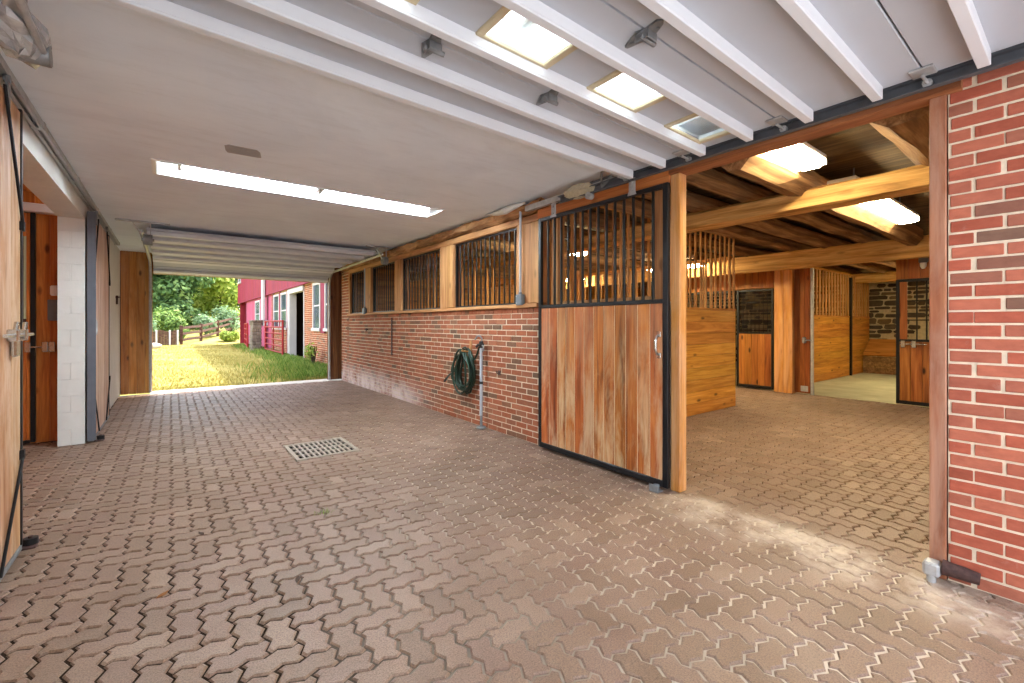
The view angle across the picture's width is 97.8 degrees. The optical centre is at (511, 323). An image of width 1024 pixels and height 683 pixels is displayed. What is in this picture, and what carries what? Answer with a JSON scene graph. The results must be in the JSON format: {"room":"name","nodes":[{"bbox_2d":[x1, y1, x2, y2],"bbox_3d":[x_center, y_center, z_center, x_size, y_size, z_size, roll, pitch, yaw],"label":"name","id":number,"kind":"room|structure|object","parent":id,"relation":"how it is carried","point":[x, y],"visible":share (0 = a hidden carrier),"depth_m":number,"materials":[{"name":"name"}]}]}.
{"room":"farm building","nodes":[
{"label":"farm building","id":0,"kind":"room"},
{"bbox_2d":[23,191,56,442],"bbox_3d":[-5.787,-0.075,5.175,0.873,2.950,0.070,0,0,-37],"label":"wall","id":1,"kind":"structure","parent":0,"point":[46,225],"depth_m":5.32,"materials":[{"name":"orange wood"}]},
{"bbox_2d":[23,212,55,443],"bbox_3d":[-5.756,0.044,5.093,0.785,2.688,0.092,0,0,-37],"label":"door","id":2,"kind":"structure","parent":1,"relation":"in","point":[29,236],"depth_m":5.20,"materials":[{"name":"orange wood"}]},
{"bbox_2d":[23,202,56,215],"bbox_3d":[-5.728,-1.350,5.092,0.869,0.100,0.125,0,0,-37],"label":"lintel","id":3,"kind":"object","parent":1,"relation":"attached to","point":[28,207],"depth_m":5.19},
{"bbox_2d":[47,300,56,320],"bbox_3d":[-5.475,-0.165,5.343,0.105,0.250,0.038,0,0,-37],"label":"electrical box","id":4,"kind":"object","parent":1,"relation":"attached to","point":[51,304],"visible":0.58,"depth_m":5.32,"materials":[{"name":"grey metal"}]},
{"bbox_2d":[50,285,56,295],"bbox_3d":[-5.463,-0.400,5.352,0.095,0.120,0.038,0,0,-37],"label":"switch box","id":5,"kind":"object","parent":1,"relation":"attached to","point":[53,289],"visible":0.58,"depth_m":5.33,"materials":[{"name":"white plastic"}]},
{"bbox_2d":[0,83,119,442],"bbox_3d":[-4.100,-0.025,3.866,0.230,2.850,12.320,0,0,-37],"label":"wall","id":6,"kind":"structure","parent":0,"point":[42,175],"depth_m":4.66,"materials":[{"name":"paint"}]},
{"bbox_2d":[0,54,119,244],"bbox_3d":[-4.256,-1.421,4.331,0.076,0.055,9.050,0,0,-37],"label":"door track","id":7,"kind":"object","parent":6,"relation":"attached to","point":[18,95],"visible":0.98,"depth_m":3.39,"materials":[{"name":"metal"}]},
{"bbox_2d":[0,74,33,581],"bbox_3d":[-2.504,-0.005,2.071,0.093,2.781,1.930,0,0,-37],"label":"sliding door","id":8,"kind":"structure","parent":7,"relation":"hanging from","point":[13,331],"depth_m":2.58,"materials":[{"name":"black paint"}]},
{"bbox_2d":[57,216,84,446],"bbox_3d":[-5.094,0.086,5.169,0.229,2.627,0.022,0,0,-37],"label":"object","id":9,"kind":"structure","parent":6,"relation":"attached to","point":[70,231],"depth_m":5.15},
{"bbox_2d":[87,211,110,441],"bbox_3d":[-5.479,-0.005,5.958,0.076,2.781,1.780,0,0,-37],"label":"sliding door","id":10,"kind":"structure","parent":6,"relation":"in","point":[98,240],"depth_m":5.62,"materials":[{"name":"black paint"}]},
{"bbox_2d":[120,251,344,394],"bbox_3d":[-6.158,-1.850,10.207,4.650,6.500,0.200,0,0,-37],"label":"wall","id":11,"kind":"structure","parent":0,"point":[120,251],"depth_m":8.86,"materials":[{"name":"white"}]},
{"bbox_2d":[121,251,151,394],"bbox_3d":[-7.543,-0.026,8.990,0.487,2.848,0.045,0,0,-37],"label":"trim","id":12,"kind":"structure","parent":11,"relation":"attached to","point":[134,265],"depth_m":8.95,"materials":[{"name":"wood"}]},
{"bbox_2d":[150,379,332,394],"bbox_3d":[-5.950,1.448,10.158,3.540,0.104,0.470,0,0,-37],"label":"threshold","id":13,"kind":"object","parent":11,"relation":"attached to","point":[317,380],"depth_m":9.98,"materials":[{"name":"concrete"}]},
{"bbox_2d":[327,267,342,379],"bbox_3d":[-4.478,-0.026,11.328,0.377,2.848,0.045,0,0,-37],"label":"trim","id":14,"kind":"structure","parent":11,"relation":"attached to","point":[336,281],"depth_m":11.32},
{"bbox_2d":[0,0,610,266],"bbox_3d":[-2.314,-1.573,5.309,4.480,0.254,12.450,0,0,-37],"label":"ceiling","id":15,"kind":"structure","parent":0,"point":[124,88],"depth_m":3.53,"materials":[{"name":"paint"}]},
{"bbox_2d":[1,0,52,67],"bbox_3d":[-1.119,-1.302,0.687,0.100,0.292,3.450,0,0,-38],"label":"door track","id":16,"kind":"object","parent":15,"relation":"hanging from","point":[20,7],"visible":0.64,"depth_m":1.83,"materials":[{"name":"metal"}]},
{"bbox_2d":[0,0,51,69],"bbox_3d":[-2.094,-1.238,1.895,0.190,0.192,0.484,0,0,-37],"label":"plastic bag","id":17,"kind":"object","parent":16,"relation":"on","point":[16,40],"visible":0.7,"depth_m":1.85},
{"bbox_2d":[115,218,169,392],"bbox_3d":[-6.216,-0.033,7.637,0.600,2.826,3.533,0,0,-37],"label":"door track","id":18,"kind":"object","parent":15,"relation":"attached to","point":[146,239],"visible":1,"depth_m":8.93,"materials":[{"name":"metal"}]},
{"bbox_2d":[146,228,374,282],"bbox_3d":[-4.900,-1.192,8.715,3.340,0.375,3.289,0,0,-37],"label":"garage door","id":19,"kind":"structure","parent":18,"relation":"attached to","point":[182,253],"depth_m":8.72,"materials":[{"name":"white metal"}]},
{"bbox_2d":[151,158,445,217],"bbox_3d":[-2.147,-1.510,4.991,2.920,0.136,0.500,0,0,-37],"label":"ceiling light","id":20,"kind":"object","parent":15,"relation":"attached to","point":[159,167],"visible":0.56,"depth_m":4.88,"materials":[{"name":"white paint"}]},
{"bbox_2d":[328,245,393,379],"bbox_3d":[-3.465,-0.033,9.735,0.600,2.826,3.533,0,0,-37],"label":"door track","id":21,"kind":"object","parent":15,"relation":"attached to","point":[384,260],"visible":0.94,"depth_m":11.08,"materials":[{"name":"metal"}]},
{"bbox_2d":[341,197,550,271],"bbox_3d":[-1.882,-1.361,8.161,0.330,0.182,7.540,0,0,-37],"label":"beam","id":22,"kind":"structure","parent":15,"relation":"attached to","point":[491,221],"depth_m":6.53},
{"bbox_2d":[486,202,525,215],"bbox_3d":[-0.123,-1.395,5.564,0.114,0.098,0.804,0,0,-37],"label":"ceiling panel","id":23,"kind":"object","parent":15,"relation":"hanging from","point":[507,209],"visible":1,"depth_m":5.43,"materials":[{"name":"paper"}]},
{"bbox_2d":[558,42,1023,203],"bbox_3d":[1.697,-1.339,3.150,0.080,0.238,3.950,0,0,-37],"label":"door track","id":24,"kind":"object","parent":15,"relation":"hanging from","point":[1014,54],"visible":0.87,"depth_m":2.74,"materials":[{"name":"grey metal"}]},
{"bbox_2d":[104,0,1023,180],"bbox_3d":[0.387,-1.356,1.857,3.704,0.182,2.776,0,0,-37],"label":"ceiling","id":25,"kind":"structure","parent":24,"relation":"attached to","point":[619,88],"depth_m":2.22,"materials":[{"name":"white metal"}]},
{"bbox_2d":[342,272,670,487],"bbox_3d":[-1.373,0.070,7.518,0.194,2.660,9.220,0,0,-37],"label":"wall","id":26,"kind":"structure","parent":0,"point":[425,345],"depth_m":6.79,"materials":[{"name":"red brick"}]},
{"bbox_2d":[352,270,363,313],"bbox_3d":[-3.483,-0.721,10.229,0.040,0.959,1.010,0,0,-37],"label":"window","id":27,"kind":"structure","parent":26,"relation":"in","point":[362,271],"depth_m":10.32,"materials":[{"name":"black paint"}]},
{"bbox_2d":[373,262,394,311],"bbox_3d":[-2.558,-0.721,9.016,0.040,0.959,1.260,0,0,-37],"label":"window","id":28,"kind":"structure","parent":26,"relation":"in","point":[380,267],"depth_m":9.14,"materials":[{"name":"black paint"}]},
{"bbox_2d":[403,249,439,310],"bbox_3d":[-1.542,-0.721,7.685,0.040,0.959,1.510,0,0,-37],"label":"window","id":29,"kind":"structure","parent":26,"relation":"in","point":[438,250],"depth_m":7.73,"materials":[{"name":"black paint"}]},
{"bbox_2d":[348,213,537,273],"bbox_3d":[-1.726,-1.242,7.959,0.180,0.085,6.950,0,0,-37],"label":"lintel","id":30,"kind":"object","parent":26,"relation":"attached to","point":[531,218],"visible":0.54,"depth_m":6.55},
{"bbox_2d":[347,303,551,315],"bbox_3d":[-1.728,-0.217,7.958,0.245,0.046,6.950,0,0,-37],"label":"window sill","id":31,"kind":"structure","parent":26,"relation":"on","point":[530,305],"depth_m":6.47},
{"bbox_2d":[349,273,356,313],"bbox_3d":[-3.808,-0.720,10.679,0.170,0.960,0.092,0,0,-37],"label":"window post","id":32,"kind":"object","parent":31,"relation":"on","point":[350,274],"visible":0.6,"depth_m":10.61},
{"bbox_2d":[365,268,376,312],"bbox_3d":[-3.049,-0.720,9.680,0.176,0.960,0.382,0,0,-37],"label":"window post","id":33,"kind":"object","parent":31,"relation":"on","point":[369,271],"visible":0.57,"depth_m":9.55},
{"bbox_2d":[395,259,408,310],"bbox_3d":[-2.076,-0.720,8.409,0.170,0.960,0.282,0,0,-37],"label":"window post","id":34,"kind":"object","parent":31,"relation":"on","point":[398,263],"visible":0.68,"depth_m":8.32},
{"bbox_2d":[440,244,461,308],"bbox_3d":[-0.950,-0.720,6.929,0.176,0.960,0.402,0,0,-37],"label":"window post","id":35,"kind":"object","parent":31,"relation":"on","point":[447,253],"visible":0.72,"depth_m":6.80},
{"bbox_2d":[517,220,550,303],"bbox_3d":[0.257,-0.720,5.346,0.176,0.960,0.462,0,0,-37],"label":"window post","id":36,"kind":"object","parent":31,"relation":"on","point":[529,230],"visible":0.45,"depth_m":5.24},
{"bbox_2d":[516,211,524,304],"bbox_3d":[0.095,-0.792,5.355,0.068,1.135,0.120,0,0,-37],"label":"conduit","id":37,"kind":"object","parent":36,"relation":"attached to","point":[520,298],"visible":1,"depth_m":5.35,"materials":[{"name":"grey plastic"}]},
{"bbox_2d":[461,340,471,351],"bbox_3d":[-0.638,0.405,6.265,0.161,0.350,0.045,0,0,-37],"label":"hanger","id":38,"kind":"object","parent":26,"relation":"attached to","point":[470,341],"visible":0.56,"depth_m":6.29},
{"bbox_2d":[444,346,479,394],"bbox_3d":[-0.682,0.627,6.304,0.166,0.737,0.889,0,0,-37],"label":"garden hose","id":39,"kind":"object","parent":38,"relation":"hanging from","point":[456,372],"visible":0.98,"depth_m":6.26,"materials":[{"name":"green rubber"}]},
{"bbox_2d":[456,227,516,307],"bbox_3d":[-0.365,-0.721,6.142,0.040,0.959,1.550,0,0,-37],"label":"window","id":40,"kind":"structure","parent":26,"relation":"in","point":[509,231],"depth_m":6.13,"materials":[{"name":"black paint"}]},
{"bbox_2d":[552,186,670,304],"bbox_3d":[0.921,-0.697,4.457,0.120,1.007,1.470,0,0,-37],"label":"trim","id":41,"kind":"structure","parent":26,"relation":"attached to","point":[658,194],"depth_m":3.91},
{"bbox_2d":[538,170,670,218],"bbox_3d":[0.862,-1.252,4.488,0.135,0.105,1.710,0,0,-37],"label":"header board","id":42,"kind":"object","parent":41,"relation":"on","point":[660,178],"visible":0.5,"depth_m":4.28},
{"bbox_2d":[361,269,651,311],"bbox_3d":[1.000,-0.100,15.321,13.025,3.000,0.150,0,0,-37],"label":"wall","id":43,"kind":"structure","parent":0,"point":[466,276],"depth_m":13.42,"materials":[{"name":"brown wood"}]},
{"bbox_2d":[410,164,928,281],"bbox_3d":[0.918,-1.204,6.926,0.254,0.211,13.100,0,0,-37],"label":"ceiling beam","id":44,"kind":"structure","parent":43,"relation":"attached to","point":[912,180],"depth_m":4.36,"materials":[{"name":"wood"}]},
{"bbox_2d":[721,153,922,245],"bbox_3d":[4.061,-1.392,5.332,5.675,0.333,0.316,0,0,-37],"label":"joist","id":45,"kind":"object","parent":44,"relation":"on","point":[766,170],"visible":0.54,"depth_m":4.21,"materials":[{"name":"wood"}]},
{"bbox_2d":[869,106,928,165],"bbox_3d":[4.715,-1.403,4.474,5.675,0.315,0.466,0,0,-37],"label":"joist","id":46,"kind":"object","parent":44,"relation":"on","point":[909,131],"visible":0.09,"depth_m":2.94,"materials":[{"name":"wood"}]},
{"bbox_2d":[566,235,928,288],"bbox_3d":[4.491,-1.213,9.652,0.236,0.341,13.100,0,0,-37],"label":"ceiling beam","id":47,"kind":"structure","parent":43,"relation":"attached to","point":[884,250],"depth_m":8.04,"materials":[{"name":"wood"}]},
{"bbox_2d":[422,252,603,272],"bbox_3d":[2.893,-1.470,12.715,12.775,0.230,0.258,0,0,-37],"label":"joist","id":48,"kind":"object","parent":47,"relation":"on","point":[585,270],"visible":0.02,"depth_m":11.59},
{"bbox_2d":[378,265,651,288],"bbox_3d":[1.442,-1.466,14.617,12.775,0.211,0.249,0,0,-37],"label":"joist","id":49,"kind":"object","parent":47,"relation":"on","point":[466,273],"visible":0.09,"depth_m":12.84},
{"bbox_2d":[391,262,651,286],"bbox_3d":[1.921,-1.468,13.990,12.775,0.235,0.260,0,0,-37],"label":"joist","id":50,"kind":"object","parent":47,"relation":"on","point":[483,270],"visible":0.09,"depth_m":11.94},
{"bbox_2d":[410,257,651,283],"bbox_3d":[2.414,-1.464,13.343,12.775,0.243,0.249,0,0,-37],"label":"joist","id":51,"kind":"object","parent":47,"relation":"on","point":[501,267],"visible":0.02,"depth_m":11.18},
{"bbox_2d":[462,247,631,270],"bbox_3d":[3.383,-1.458,12.073,12.775,0.236,0.243,0,0,-37],"label":"joist","id":52,"kind":"object","parent":47,"relation":"on","point":[466,249],"visible":0.09,"depth_m":9.15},
{"bbox_2d":[462,239,651,266],"bbox_3d":[3.870,-1.463,11.435,12.775,0.222,0.244,0,0,-37],"label":"joist","id":53,"kind":"object","parent":47,"relation":"on","point":[487,240],"visible":0.11,"depth_m":8.38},
{"bbox_2d":[488,232,693,261],"bbox_3d":[4.352,-1.475,10.803,12.775,0.219,0.263,0,0,-37],"label":"joist","id":54,"kind":"object","parent":47,"relation":"on","point":[512,233],"visible":0.07,"depth_m":8.81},
{"bbox_2d":[516,223,830,277],"bbox_3d":[4.833,-1.456,10.172,12.775,0.224,0.258,0,0,-37],"label":"joist","id":55,"kind":"object","parent":47,"relation":"on","point":[585,230],"visible":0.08,"depth_m":8.37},
{"bbox_2d":[556,203,861,274],"bbox_3d":[5.321,-1.472,9.532,12.775,0.232,0.250,0,0,-37],"label":"joist","id":56,"kind":"object","parent":47,"relation":"on","point":[740,250],"visible":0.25,"depth_m":8.24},
{"bbox_2d":[600,197,895,272],"bbox_3d":[5.832,-1.470,8.863,12.775,0.230,0.225,0,0,-37],"label":"joist","id":57,"kind":"object","parent":47,"relation":"on","point":[745,234],"visible":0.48,"depth_m":7.35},
{"bbox_2d":[637,189,895,267],"bbox_3d":[6.169,-1.460,8.422,12.775,0.226,0.267,0,0,-37],"label":"joist","id":58,"kind":"object","parent":47,"relation":"on","point":[695,202],"visible":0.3,"depth_m":6.66,"materials":[{"name":"wood"}]},
{"bbox_2d":[686,168,887,243],"bbox_3d":[6.513,-1.466,7.971,12.775,0.230,0.255,0,0,-37],"label":"joist","id":59,"kind":"object","parent":47,"relation":"on","point":[713,180],"visible":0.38,"depth_m":4.94,"materials":[{"name":"wood"}]},
{"bbox_2d":[0,362,1023,682],"bbox_3d":[2.839,1.449,8.391,18.507,0.101,13.100,0,0,-37],"label":"floor","id":60,"kind":"structure","parent":0,"point":[794,547],"depth_m":2.71,"materials":[{"name":"concrete"}]},
{"bbox_2d":[21,535,40,550],"bbox_3d":[-3.046,1.369,2.814,0.091,0.061,0.130,0,0,-37],"label":"roller","id":61,"kind":"object","parent":60,"relation":"on","point":[30,542],"visible":0.84,"depth_m":2.80,"materials":[{"name":"black rubber"}]},
{"bbox_2d":[284,437,359,461],"bbox_3d":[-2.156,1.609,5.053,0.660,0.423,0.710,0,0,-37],"label":"drain grate","id":62,"kind":"object","parent":60,"relation":"in","point":[327,447],"visible":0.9,"depth_m":5.06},
{"bbox_2d":[474,335,485,429],"bbox_3d":[-0.433,0.775,5.968,0.182,1.260,0.140,0,0,13],"label":"standpipe","id":63,"kind":"object","parent":60,"relation":"on","point":[481,426],"visible":1,"depth_m":5.94,"materials":[{"name":"grey metal"}]},
{"bbox_2d":[425,253,566,307],"bbox_3d":[-0.094,0.042,9.336,3.985,2.704,0.070,0,0,-37],"label":"wall","id":64,"kind":"structure","parent":60,"relation":"on","point":[466,258],"depth_m":8.84,"materials":[{"name":"brown wood"}]},
{"bbox_2d":[484,256,731,332],"bbox_3d":[1.459,0.117,10.684,0.070,2.554,7.580,0,0,-37],"label":"wall","id":65,"kind":"structure","parent":60,"relation":"on","point":[722,258],"depth_m":9.02,"materials":[{"name":"brown wood"}]},
{"bbox_2d":[564,207,735,416],"bbox_3d":[2.183,-0.058,6.401,4.045,2.904,0.070,0,0,-37],"label":"wall","id":66,"kind":"structure","parent":60,"relation":"on","point":[710,355],"depth_m":6.97,"materials":[{"name":"brown wood"}]},
{"bbox_2d":[649,483,662,492],"bbox_3d":[1.206,1.369,3.744,0.080,0.059,0.090,0,0,-37],"label":"guide","id":67,"kind":"object","parent":60,"relation":"on","point":[654,487],"visible":1,"depth_m":3.72,"materials":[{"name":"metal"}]},
{"bbox_2d":[671,173,685,492],"bbox_3d":[1.401,0.072,3.761,0.100,2.655,0.090,0,0,-37],"label":"timber post","id":68,"kind":"object","parent":60,"relation":"on","point":[678,181],"visible":1,"depth_m":3.73,"materials":[{"name":"wood"}]},
{"bbox_2d":[774,270,782,391],"bbox_3d":[5.556,0.140,9.254,0.180,2.520,0.175,0,0,-37],"label":"post","id":69,"kind":"object","parent":60,"relation":"on","point":[778,275],"visible":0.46,"depth_m":9.20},
{"bbox_2d":[688,271,773,292],"bbox_3d":[4.797,-0.940,10.200,0.044,0.360,2.197,0,0,-37],"label":"trim","id":70,"kind":"structure","parent":69,"relation":"attached to","point":[757,280],"depth_m":9.75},
{"bbox_2d":[688,291,735,374],"bbox_3d":[4.554,0.312,10.518,0.060,2.115,1.400,0,0,-37],"label":"door","id":71,"kind":"structure","parent":70,"relation":"attached to","point":[692,294],"depth_m":10.26,"materials":[{"name":"black paint"}]},
{"bbox_2d":[737,288,773,389],"bbox_3d":[5.233,0.312,9.627,0.060,2.115,0.760,0,0,-37],"label":"door","id":72,"kind":"structure","parent":69,"relation":"attached to","point":[755,350],"depth_m":9.58,"materials":[{"name":"black paint"}]},
{"bbox_2d":[783,269,795,393],"bbox_3d":[5.651,0.140,9.097,0.180,2.520,0.170,0,0,-37],"label":"post","id":73,"kind":"object","parent":60,"relation":"on","point":[788,275],"visible":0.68,"depth_m":9.03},
{"bbox_2d":[795,268,810,393],"bbox_3d":[5.785,0.135,8.887,0.104,2.470,0.314,0,0,-37],"label":"door","id":74,"kind":"structure","parent":73,"relation":"attached to","point":[802,276],"depth_m":8.89,"materials":[{"name":"wood"}]},
{"bbox_2d":[811,268,813,394],"bbox_3d":[5.904,0.150,8.790,0.050,2.500,0.045,0,0,-37],"label":"post","id":75,"kind":"object","parent":60,"relation":"on","point":[812,269],"visible":0.98,"depth_m":8.77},
{"bbox_2d":[803,267,869,381],"bbox_3d":[8.115,0.012,11.373,6.160,2.764,0.070,0,0,-37],"label":"wall","id":76,"kind":"structure","parent":60,"relation":"on","point":[831,346],"depth_m":11.62,"materials":[{"name":"brown wood"}]},
{"bbox_2d":[726,271,916,290],"bbox_3d":[9.129,-1.264,13.253,0.237,0.287,6.000,0,0,-37],"label":"beam","id":77,"kind":"structure","parent":76,"relation":"on","point":[890,276],"depth_m":12.20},
{"bbox_2d":[849,278,852,375],"bbox_3d":[9.203,0.070,12.190,0.080,2.660,0.120,0,0,-37],"label":"steel post","id":78,"kind":"object","parent":60,"relation":"on","point":[850,279],"visible":0.58,"depth_m":12.14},
{"bbox_2d":[863,339,895,374],"bbox_3d":[10.789,0.917,12.369,0.720,0.955,1.580,0,0,-37],"label":"hay manger","id":79,"kind":"object","parent":60,"relation":"on","point":[875,347],"visible":0.41,"depth_m":12.60,"materials":[{"name":"brown wood"}]},
{"bbox_2d":[896,278,928,406],"bbox_3d":[7.078,0.302,7.173,0.105,2.135,1.420,0,0,-37],"label":"door","id":80,"kind":"structure","parent":60,"relation":"on","point":[912,355],"depth_m":7.59,"materials":[{"name":"black paint"}]},
{"bbox_2d":[896,257,928,279],"bbox_3d":[7.095,-0.945,7.186,0.044,0.350,1.417,0,0,-37],"label":"door frame","id":81,"kind":"structure","parent":80,"relation":"on","point":[906,268],"depth_m":7.59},
{"bbox_2d":[918,257,928,268],"bbox_3d":[6.835,-1.010,7.428,0.086,0.180,0.120,0,0,-37],"label":"wall lamp","id":82,"kind":"object","parent":81,"relation":"attached to","point":[923,261],"visible":0.99,"depth_m":7.41,"materials":[{"name":"grey glass"}]},
{"bbox_2d":[929,95,947,579],"bbox_3d":[2.405,0.072,2.510,0.140,2.655,0.070,0,0,-37],"label":"post","id":83,"kind":"object","parent":60,"relation":"on","point":[938,106],"visible":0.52,"depth_m":2.46,"materials":[{"name":"wood"}]},
{"bbox_2d":[922,557,980,585],"bbox_3d":[2.350,1.337,2.391,0.097,0.126,0.219,0,0,-37],"label":"door stop","id":84,"kind":"object","parent":60,"relation":"on","point":[933,569],"visible":1,"depth_m":2.39,"materials":[{"name":"metal"}]},
{"bbox_2d":[550,124,928,272],"bbox_3d":[5.031,-1.650,10.064,13.219,0.100,13.100,0,0,-37],"label":"ceiling","id":85,"kind":"structure","parent":0,"point":[863,148],"depth_m":4.54,"materials":[{"name":"wood"}]},
{"bbox_2d":[767,142,826,171],"bbox_3d":[2.299,-1.482,3.681,0.880,0.239,0.225,0,0,-37],"label":"fluorescent light","id":86,"kind":"object","parent":85,"relation":"hanging from","point":[803,156],"visible":0.47,"depth_m":3.69,"materials":[{"name":"white paint"}]},
{"bbox_2d":[827,168,859,184],"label":"ceiling fan","id":87,"kind":"object","parent":85,"relation":"hanging from","point":[854,176],"depth_m":4.37,"materials":[{"name":"white paint"}]},
{"bbox_2d":[860,197,919,223],"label":"fluorescent light","id":88,"kind":"object","parent":85,"relation":"hanging from","point":[896,211],"depth_m":5.30,"materials":[{"name":"white paint"}]},
{"bbox_2d":[860,199,917,223],"bbox_3d":[4.206,-1.354,5.121,2.476,0.062,0.220,0,0,-37],"label":"diffuser","id":89,"kind":"object","parent":88,"relation":"attached to","point":[891,209],"depth_m":5.30,"materials":[{"name":"white"}]},
{"bbox_2d":[688,270,928,361],"bbox_3d":[10.196,-0.100,14.004,0.300,3.000,13.100,0,0,-37],"label":"wall","id":90,"kind":"structure","parent":0,"point":[882,295],"depth_m":13.12,"materials":[{"name":"stone"}]},
{"bbox_2d":[948,61,1023,604],"bbox_3d":[2.795,0.000,2.055,0.192,2.800,1.117,0,0,-37],"label":"wall","id":91,"kind":"structure","parent":0,"point":[986,118],"depth_m":2.33,"materials":[{"name":"red brick"}]},
{"bbox_2d":[668,80,962,175],"bbox_3d":[1.907,-1.290,3.108,0.159,0.081,1.750,0,0,-37],"label":"header timber","id":92,"kind":"object","parent":91,"relation":"attached to","point":[919,100],"visible":0.65,"depth_m":2.89,"materials":[{"name":"wood"}]},
{"bbox_2d":[525,176,614,211],"bbox_3d":[1.290,-1.342,3.758,0.054,0.060,3.690,0,0,-37],"label":"door track","id":93,"kind":"object","parent":92,"relation":"attached to","point":[549,201],"visible":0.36,"depth_m":4.96,"materials":[{"name":"metal"}]},
{"bbox_2d":[563,182,594,198],"bbox_3d":[0.670,-1.335,4.497,0.118,0.162,0.450,0,0,-37],"label":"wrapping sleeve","id":94,"kind":"object","parent":93,"relation":"attached to","point":[576,190],"visible":0.92,"depth_m":4.45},
{"bbox_2d":[538,177,669,488],"bbox_3d":[0.785,0.035,4.357,0.096,2.670,1.645,0,0,-37],"label":"sliding door","id":95,"kind":"structure","parent":93,"relation":"hanging from","point":[604,368],"depth_m":4.23,"materials":[{"name":"black paint"}]},
{"label":"outside","id":96,"kind":"structure","parent":0,"visible":0},
{"bbox_2d":[120,316,326,395],"bbox_3d":[-26.927,0.130,43.541,70.000,2.640,78.100,0,0,-37],"label":"lawn","id":97,"kind":"structure","parent":96,"point":[213,339],"depth_m":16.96,"materials":[{"name":"plant"}]},
{"bbox_2d":[152,330,178,344],"bbox_3d":[-23.064,0.899,29.131,2.163,1.017,0.180,0,0,-37],"label":"fence panel","id":98,"kind":"object","parent":97,"relation":"on","point":[162,337],"visible":0.49,"depth_m":29.42,"materials":[{"name":"white paint"}]},
{"bbox_2d":[152,306,184,330],"bbox_3d":[-25.421,-0.098,32.777,1.961,2.545,2.818,0,0,8],"label":"shrub","id":99,"kind":"object","parent":97,"relation":"on","point":[159,316],"visible":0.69,"depth_m":32.32,"materials":[{"name":"green plant"}]},
{"bbox_2d":[160,316,189,340],"bbox_3d":[-24.221,0.360,32.257,1.816,1.876,1.430,0,0,22],"label":"shrub","id":100,"kind":"object","parent":97,"relation":"on","point":[174,323],"visible":0.57,"depth_m":31.90,"materials":[{"name":"green plant"}]},
{"bbox_2d":[152,273,215,329],"bbox_3d":[-27.594,-4.855,37.019,4.893,11.119,5.460,0,0,34],"label":"tree","id":101,"kind":"object","parent":97,"relation":"on","point":[168,291],"visible":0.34,"depth_m":36.09,"materials":[{"name":"green plant"}]},
{"bbox_2d":[192,314,219,334],"bbox_3d":[-24.110,0.131,35.214,1.885,1.830,1.864,0,0,-37],"label":"shrub","id":102,"kind":"object","parent":97,"relation":"on","point":[201,319],"visible":0.73,"depth_m":34.89,"materials":[{"name":"green plant"}]},
{"bbox_2d":[180,316,239,343],"bbox_3d":[-23.875,0.044,37.191,0.227,2.909,14.475,0,0,-12],"label":"fence","id":103,"kind":"object","parent":97,"relation":"on","point":[201,336],"visible":0.57,"depth_m":33.01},
{"bbox_2d":[188,277,239,320],"bbox_3d":[-27.663,-5.552,41.969,5.684,11.573,5.336,0,0,11],"label":"tree","id":104,"kind":"object","parent":97,"relation":"on","point":[223,292],"visible":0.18,"depth_m":41.18,"materials":[{"name":"green plant"}]},
{"bbox_2d":[211,305,239,330],"bbox_3d":[-24.661,-0.462,38.572,2.214,2.292,1.991,0,0,-37],"label":"shrub","id":105,"kind":"object","parent":97,"relation":"on","point":[221,315],"visible":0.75,"depth_m":38.29,"materials":[{"name":"green plant"}]},
{"bbox_2d":[219,330,239,341],"bbox_3d":[-21.162,0.925,33.505,1.424,0.967,1.600,0,0,-37],"label":"shrub","id":106,"kind":"object","parent":97,"relation":"on","point":[224,335],"visible":0.99,"depth_m":33.08,"materials":[{"name":"green plant"}]},
{"bbox_2d":[244,323,247,347],"bbox_3d":[-15.696,0.627,26.387,0.090,1.386,4.304,0,0,-33],"label":"gate","id":107,"kind":"object","parent":97,"relation":"on","point":[245,324],"visible":0.88,"depth_m":26.39,"materials":[{"name":"metal"}]},
{"bbox_2d":[249,320,262,350],"bbox_3d":[-13.313,0.610,23.206,0.500,1.620,1.150,0,0,-37],"label":"stone pillar","id":108,"kind":"structure","parent":97,"relation":"on","point":[255,336],"depth_m":22.81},
{"bbox_2d":[231,343,326,382],"bbox_3d":[-11.760,1.300,20.037,2.660,0.300,22.207,0,0,-37],"label":"grass","id":109,"kind":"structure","parent":97,"relation":"on","point":[300,366],"depth_m":13.59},
{"bbox_2d":[237,279,326,363],"bbox_3d":[-8.893,-3.100,25.037,8.970,9.400,26.000,0,0,-37],"label":"barn","id":110,"kind":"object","parent":97,"relation":"on","point":[302,306],"visible":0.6,"depth_m":19.38,"materials":[{"name":"red"}]},
{"bbox_2d":[272,294,273,345],"bbox_3d":[-11.697,-0.180,21.892,0.045,2.560,0.200,0,0,-37],"label":"shutter","id":111,"kind":"object","parent":110,"relation":"hanging from","point":[272,294],"depth_m":21.91,"materials":[{"name":"wood"}]},
{"bbox_2d":[264,320,283,355],"bbox_3d":[-10.902,0.577,20.424,0.090,1.486,4.390,0,0,-37],"label":"gate","id":112,"kind":"object","parent":110,"relation":"attached to","point":[273,321],"visible":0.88,"depth_m":20.28,"materials":[{"name":"metal"}]},
{"bbox_2d":[279,292,280,330],"bbox_3d":[-10.636,-0.580,20.500,0.045,1.760,0.340,0,0,-37],"label":"shutter","id":113,"kind":"object","parent":110,"relation":"hanging from","point":[279,292],"depth_m":20.36,"materials":[{"name":"white"}]},
{"bbox_2d":[320,283,324,332],"bbox_3d":[-6.224,-0.580,14.716,0.045,1.760,0.450,0,0,-37],"label":"shutter","id":114,"kind":"object","parent":110,"relation":"hanging from","point":[322,285],"depth_m":14.68,"materials":[{"name":"red"}]},
{"bbox_2d":[304,342,319,362],"bbox_3d":[-6.545,1.032,14.616,0.482,0.869,0.768,0,0,-37],"label":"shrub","id":115,"kind":"object","parent":97,"relation":"on","point":[311,353],"visible":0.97,"depth_m":14.60,"materials":[{"name":"green plant"}]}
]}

